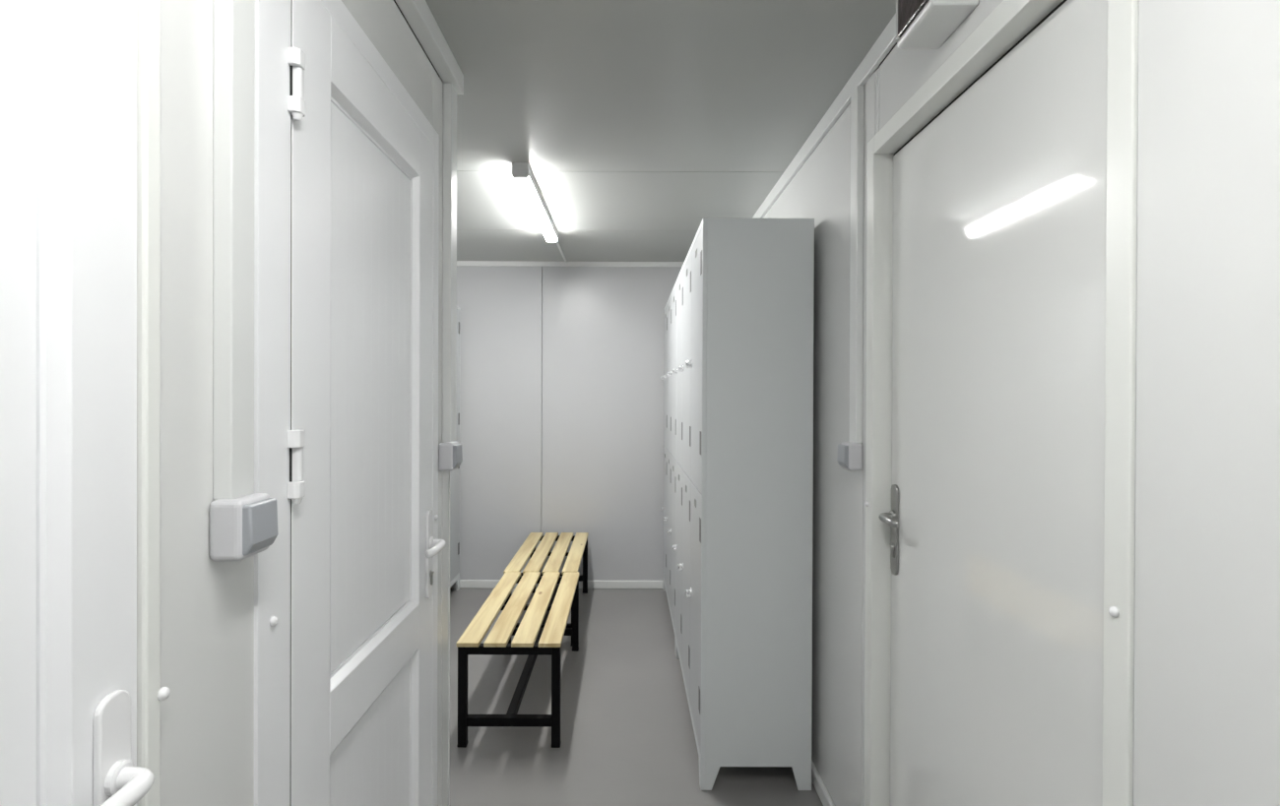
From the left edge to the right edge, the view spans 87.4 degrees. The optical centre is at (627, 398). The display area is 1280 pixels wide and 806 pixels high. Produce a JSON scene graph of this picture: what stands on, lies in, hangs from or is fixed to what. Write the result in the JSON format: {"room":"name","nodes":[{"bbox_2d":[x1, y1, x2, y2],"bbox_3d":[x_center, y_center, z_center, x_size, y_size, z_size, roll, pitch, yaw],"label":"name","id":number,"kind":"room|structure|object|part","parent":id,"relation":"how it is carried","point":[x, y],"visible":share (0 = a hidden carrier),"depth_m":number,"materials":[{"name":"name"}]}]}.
{"room":"locker room","nodes":[
{"label":"locker room","id":0,"kind":"room"},
{"bbox_2d":[160,0,448,805],"bbox_3d":[-0.581,0.212,0.166,0.080,2.370,3.730,0,0,0],"label":"wall","id":1,"kind":"structure","parent":0,"point":[207,605],"depth_m":0.84,"materials":[{"name":"grey paint"}]},
{"bbox_2d":[0,0,170,805],"bbox_3d":[-0.533,0.330,0.349,0.104,2.134,0.835,0,0,0],"label":"door","id":2,"kind":"structure","parent":1,"relation":"in","point":[82,694],"depth_m":0.65,"materials":[{"name":"white"}]},
{"bbox_3d":[-0.557,-0.016,0.358,0.046,1.101,0.570,0,0,0],"label":"panel","id":3,"kind":"part","parent":2,"relation":"part of","materials":[{"name":"white"}]},
{"bbox_3d":[-0.531,0.422,0.692,0.008,0.235,0.044,0,0,0],"label":"handle plate","id":4,"kind":"part","parent":2,"relation":"part of","materials":[{"name":"white plastic"}]},
{"bbox_3d":[-0.506,0.394,0.637,0.050,0.025,0.130,0,0,0],"label":"lever","id":5,"kind":"part","parent":2,"relation":"part of","materials":[{"name":"white plastic"}]},
{"bbox_3d":[-0.549,0.330,0.345,0.044,2.134,0.828,0,0,0],"label":"frame","id":6,"kind":"part","parent":2,"relation":"part of","materials":[{"name":"white"}]},
{"bbox_2d":[213,0,255,500],"bbox_3d":[-0.526,-0.392,0.897,0.025,1.048,0.054,0,0,0],"label":"cable trunking","id":7,"kind":"object","parent":1,"relation":"attached to","point":[233,20],"visible":1,"depth_m":0.87,"materials":[{"name":"white plastic"}]},
{"bbox_2d":[209,493,278,561],"bbox_3d":[-0.513,0.171,0.900,0.055,0.080,0.078,0,0,0],"label":"light switch","id":8,"kind":"object","parent":1,"relation":"attached to","point":[242,528],"visible":0.98,"depth_m":0.87,"materials":[{"name":"grey plastic"}]},
{"bbox_2d":[254,0,446,805],"bbox_3d":[-0.533,0.325,1.432,0.104,2.134,0.923,0,0,0],"label":"door","id":9,"kind":"structure","parent":1,"relation":"in","point":[347,161],"depth_m":1.28,"materials":[{"name":"white"}]},
{"bbox_3d":[-0.560,0.948,1.467,0.046,0.608,0.514,0,0,0],"label":"panel","id":10,"kind":"part","parent":9,"relation":"part of","materials":[{"name":"white"}]},
{"bbox_3d":[-0.557,-0.021,1.463,0.046,1.101,0.514,0,0,0],"label":"panel","id":11,"kind":"part","parent":9,"relation":"part of","materials":[{"name":"white"}]},
{"bbox_3d":[-0.531,0.417,1.797,0.008,0.235,0.044,0,0,0],"label":"handle plate","id":12,"kind":"part","parent":9,"relation":"part of","materials":[{"name":"white plastic"}]},
{"bbox_3d":[-0.506,0.390,1.742,0.050,0.025,0.130,0,0,0],"label":"lever","id":13,"kind":"part","parent":9,"relation":"part of","materials":[{"name":"white plastic"}]},
{"bbox_2d":[394,0,463,94],"bbox_3d":[-0.516,-0.943,0.163,0.042,0.060,3.734,0,0,0],"label":"trim","id":14,"kind":"structure","parent":1,"relation":"attached to","point":[417,13],"depth_m":1.74,"materials":[{"name":"white plastic"}]},
{"bbox_2d":[448,470,449,805],"bbox_3d":[-0.582,0.234,2.034,0.088,2.310,0.006,0,0,0],"label":"trim","id":15,"kind":"structure","parent":1,"relation":"attached to","point":[449,471],"depth_m":2.03,"materials":[{"name":"white plastic"}]},
{"bbox_2d":[442,83,456,442],"bbox_3d":[-0.526,-0.397,1.987,0.025,1.048,0.067,0,0,0],"label":"cable trunking","id":16,"kind":"object","parent":1,"relation":"attached to","point":[449,344],"visible":0.97,"depth_m":1.96,"materials":[{"name":"white plastic"}]},
{"bbox_2d":[438,442,462,470],"bbox_3d":[-0.513,0.167,1.945,0.055,0.080,0.078,0,0,0],"label":"light switch","id":17,"kind":"object","parent":1,"relation":"attached to","point":[450,454],"visible":0.98,"depth_m":1.91,"materials":[{"name":"grey plastic"}]},
{"bbox_2d":[456,266,682,580],"bbox_3d":[-0.456,0.192,4.891,2.410,2.370,0.060,0,0,0],"label":"wall","id":18,"kind":"structure","parent":0,"point":[562,367],"depth_m":4.86,"materials":[{"name":"grey paint"}]},
{"bbox_2d":[449,579,663,588],"bbox_3d":[-0.470,1.348,4.857,2.270,0.058,0.018,0,0,0],"label":"baseboard","id":19,"kind":"structure","parent":18,"relation":"attached to","point":[464,584],"depth_m":4.85,"materials":[{"name":"white plastic"}]},
{"bbox_2d":[456,260,684,266],"bbox_3d":[-0.460,-0.975,4.848,2.274,0.036,0.016,0,0,0],"label":"trim","id":20,"kind":"structure","parent":18,"relation":"attached to","point":[459,263],"depth_m":4.84,"materials":[{"name":"white plastic"}]},
{"bbox_2d":[449,588,823,805],"bbox_3d":[-0.425,1.417,1.586,2.480,0.050,6.680,0,0,0],"label":"floor","id":21,"kind":"structure","parent":0,"point":[627,738],"depth_m":2.80,"materials":[{"name":"grey plastic"}]},
{"bbox_2d":[449,306,460,590],"bbox_3d":[-1.388,0.362,4.219,0.420,2.030,1.230,0,0,0],"label":"tall cabinet","id":22,"kind":"object","parent":21,"relation":"on","point":[455,474],"visible":0.09,"depth_m":4.74,"materials":[{"name":"grey metal"}]},
{"bbox_3d":[-1.213,0.792,4.625,0.014,0.925,0.396,0,0,0],"label":"door","id":23,"kind":"part","parent":22,"relation":"part of","materials":[{"name":"grey paint"}]},
{"bbox_3d":[-1.210,-0.154,4.621,0.014,0.959,0.396,0,0,0],"label":"door","id":24,"kind":"part","parent":22,"relation":"part of","materials":[{"name":"grey paint"}]},
{"bbox_2d":[456,572,579,748],"bbox_3d":[-0.470,1.174,3.178,0.412,0.421,1.065,0,0,0],"label":"slatted bench","id":25,"kind":"object","parent":21,"relation":"on","point":[530,639],"visible":1,"depth_m":2.82,"materials":[{"name":"brown wood"}]},
{"bbox_3d":[-0.656,1.183,2.674,0.034,0.399,0.034,0,0,0],"label":"leg","id":26,"kind":"part","parent":25,"relation":"part of","materials":[{"name":"black metal"}]},
{"bbox_3d":[-0.656,1.178,3.681,0.034,0.399,0.034,0,0,0],"label":"leg","id":27,"kind":"part","parent":25,"relation":"part of","materials":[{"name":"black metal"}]},
{"bbox_3d":[-0.470,1.286,2.675,0.338,0.035,0.034,0,0,0],"label":"cross rail","id":28,"kind":"part","parent":25,"relation":"part of","materials":[{"name":"black metal"}]},
{"bbox_3d":[-0.469,1.001,2.673,0.338,0.034,0.034,0,0,0],"label":"rail","id":29,"kind":"part","parent":25,"relation":"part of","materials":[{"name":"black metal"}]},
{"bbox_3d":[-0.469,0.992,3.177,0.312,0.020,0.030,0,0,0],"label":"rail","id":30,"kind":"part","parent":25,"relation":"part of","materials":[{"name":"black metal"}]},
{"bbox_3d":[-0.469,0.996,3.680,0.338,0.034,0.034,0,0,0],"label":"rail","id":31,"kind":"part","parent":25,"relation":"part of","materials":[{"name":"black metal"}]},
{"bbox_3d":[-0.470,1.282,3.682,0.338,0.035,0.034,0,0,0],"label":"cross rail","id":32,"kind":"part","parent":25,"relation":"part of","materials":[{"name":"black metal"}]},
{"bbox_3d":[-0.284,1.184,2.674,0.034,0.399,0.034,0,0,0],"label":"leg","id":33,"kind":"part","parent":25,"relation":"part of","materials":[{"name":"black metal"}]},
{"bbox_3d":[-0.284,1.179,3.681,0.034,0.399,0.034,0,0,0],"label":"leg","id":34,"kind":"part","parent":25,"relation":"part of","materials":[{"name":"black metal"}]},
{"bbox_2d":[503,532,588,646],"bbox_3d":[-0.483,1.169,4.253,0.412,0.421,1.065,0,0,0],"label":"slatted bench","id":35,"kind":"object","parent":21,"relation":"on","point":[579,547],"visible":0.48,"depth_m":4.20,"materials":[{"name":"beige wood"}]},
{"bbox_3d":[-0.483,1.282,3.750,0.338,0.035,0.034,0,0,0],"label":"cross rail","id":36,"kind":"part","parent":35,"relation":"part of","materials":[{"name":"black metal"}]},
{"bbox_3d":[-0.482,0.992,4.755,0.338,0.034,0.034,0,0,0],"label":"rail","id":37,"kind":"part","parent":35,"relation":"part of","materials":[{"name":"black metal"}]},
{"bbox_3d":[-0.297,1.179,3.749,0.034,0.399,0.034,0,0,0],"label":"leg","id":38,"kind":"part","parent":35,"relation":"part of","materials":[{"name":"black metal"}]},
{"bbox_3d":[-0.297,1.175,4.756,0.034,0.399,0.034,0,0,0],"label":"leg","id":39,"kind":"part","parent":35,"relation":"part of","materials":[{"name":"black metal"}]},
{"bbox_2d":[660,278,677,651],"bbox_3d":[0.448,0.368,4.219,0.420,2.030,1.230,0,0,0],"label":"tall cabinet","id":40,"kind":"object","parent":21,"relation":"on","point":[669,508],"visible":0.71,"depth_m":4.05,"materials":[{"name":"grey metal"}]},
{"bbox_3d":[0.273,-0.149,4.621,0.014,0.959,0.396,0,0,0],"label":"door","id":41,"kind":"part","parent":40,"relation":"part of","materials":[{"name":"grey paint"}]},
{"bbox_3d":[0.269,0.797,4.625,0.014,0.925,0.396,0,0,0],"label":"door","id":42,"kind":"part","parent":40,"relation":"part of","materials":[{"name":"grey paint"}]},
{"bbox_3d":[0.269,0.799,4.221,0.014,0.925,0.406,0,0,0],"label":"door","id":43,"kind":"part","parent":40,"relation":"part of","materials":[{"name":"grey paint"}]},
{"bbox_3d":[0.273,-0.147,4.216,0.014,0.959,0.406,0,0,0],"label":"door","id":44,"kind":"part","parent":40,"relation":"part of","materials":[{"name":"grey paint"}]},
{"bbox_3d":[0.269,0.801,3.816,0.014,0.925,0.396,0,0,0],"label":"door","id":45,"kind":"part","parent":40,"relation":"part of","materials":[{"name":"grey paint"}]},
{"bbox_3d":[0.273,-0.145,3.811,0.014,0.959,0.396,0,0,0],"label":"door","id":46,"kind":"part","parent":40,"relation":"part of","materials":[{"name":"grey paint"}]},
{"bbox_2d":[671,217,814,790],"bbox_3d":[0.448,0.373,2.987,0.420,2.030,1.230,0,0,0],"label":"tall cabinet","id":47,"kind":"object","parent":21,"relation":"on","point":[743,371],"visible":1,"depth_m":2.37,"materials":[{"name":"grey metal"}]},
{"bbox_3d":[0.269,0.803,3.393,0.014,0.925,0.396,0,0,0],"label":"door","id":48,"kind":"part","parent":47,"relation":"part of","materials":[{"name":"grey paint"}]},
{"bbox_3d":[0.273,-0.143,3.389,0.014,0.959,0.396,0,0,0],"label":"door","id":49,"kind":"part","parent":47,"relation":"part of","materials":[{"name":"grey paint"}]},
{"bbox_3d":[0.273,-0.142,2.984,0.014,0.959,0.406,0,0,0],"label":"door","id":50,"kind":"part","parent":47,"relation":"part of","materials":[{"name":"grey paint"}]},
{"bbox_3d":[0.269,0.804,2.989,0.014,0.925,0.406,0,0,0],"label":"door","id":51,"kind":"part","parent":47,"relation":"part of","materials":[{"name":"grey paint"}]},
{"bbox_3d":[0.269,0.806,2.583,0.014,0.925,0.396,0,0,0],"label":"door","id":52,"kind":"part","parent":47,"relation":"part of","materials":[{"name":"grey paint"}]},
{"bbox_3d":[0.273,-0.140,2.579,0.014,0.959,0.396,0,0,0],"label":"door","id":53,"kind":"part","parent":47,"relation":"part of","materials":[{"name":"grey paint"}]},
{"bbox_2d":[425,0,895,261],"bbox_3d":[-0.416,-1.008,1.576,2.480,0.060,6.680,0,0,0],"label":"ceiling","id":54,"kind":"structure","parent":0,"point":[635,123],"depth_m":2.26,"materials":[{"name":"grey paint"}]},
{"bbox_2d":[512,162,558,242],"bbox_3d":[-0.447,-0.956,3.381,0.070,0.061,1.190,0,0,0],"label":"ceiling lamp","id":55,"kind":"object","parent":54,"relation":"attached to","point":[521,171],"visible":1,"depth_m":3.12,"materials":[{"name":"grey plastic"}]},
{"bbox_2d":[555,241,567,262],"bbox_3d":[-0.442,-0.985,4.410,0.015,0.012,0.859,0,0,0],"label":"cable trunking","id":56,"kind":"object","parent":54,"relation":"attached to","point":[557,243],"visible":0.56,"depth_m":4.48,"materials":[{"name":"white plastic"}]},
{"bbox_2d":[763,0,1279,805],"bbox_3d":[0.754,0.211,1.581,0.130,2.370,6.560,0,0,0],"label":"wall","id":57,"kind":"structure","parent":0,"point":[1206,704],"depth_m":0.83,"materials":[{"name":"grey paint"}]},
{"bbox_2d":[811,760,834,805],"bbox_3d":[0.676,1.360,3.398,0.018,0.055,2.935,0,0,0],"label":"baseboard","id":58,"kind":"structure","parent":57,"relation":"attached to","point":[816,781],"depth_m":2.32,"materials":[{"name":"white plastic"}]},
{"bbox_2d":[752,13,896,218],"bbox_3d":[0.685,-0.945,1.576,0.016,0.060,6.560,0,0,0],"label":"trim","id":59,"kind":"structure","parent":57,"relation":"attached to","point":[886,40],"depth_m":2.17,"materials":[{"name":"white plastic"}]},
{"bbox_2d":[836,442,862,470],"bbox_3d":[0.662,0.171,1.990,0.055,0.080,0.078,0,0,0],"label":"light switch","id":60,"kind":"object","parent":57,"relation":"attached to","point":[850,455],"visible":0.97,"depth_m":1.95,"materials":[{"name":"grey plastic"}]},
{"bbox_2d":[849,85,863,444],"bbox_3d":[0.681,-0.392,1.989,0.020,1.048,0.058,0,0,0],"label":"cable trunking","id":61,"kind":"object","parent":57,"relation":"attached to","point":[857,96],"visible":0.96,"depth_m":1.96,"materials":[{"name":"white plastic"}]},
{"bbox_2d":[896,0,978,49],"bbox_3d":[0.642,-0.855,1.402,0.102,0.158,0.172,0,0,0],"label":"box","id":62,"kind":"object","parent":57,"relation":"attached to","point":[920,24],"visible":1,"depth_m":1.40,"materials":[{"name":"white plastic"}]},
{"bbox_2d":[863,0,1137,805],"bbox_3d":[0.728,0.333,1.417,0.105,2.126,1.010,0,0,0],"label":"door","id":63,"kind":"structure","parent":57,"relation":"in","point":[1001,217],"depth_m":1.30,"materials":[{"name":"white"}]},
{"bbox_3d":[0.707,0.325,1.788,0.050,0.025,0.108,0,0,0],"label":"lever","id":64,"kind":"part","parent":63,"relation":"part of","materials":[{"name":"silver metal"}]},
{"bbox_3d":[0.732,0.359,1.832,0.008,0.248,0.042,0,0,0],"label":"handle plate","id":65,"kind":"part","parent":63,"relation":"part of","materials":[{"name":"silver metal"}]}
]}

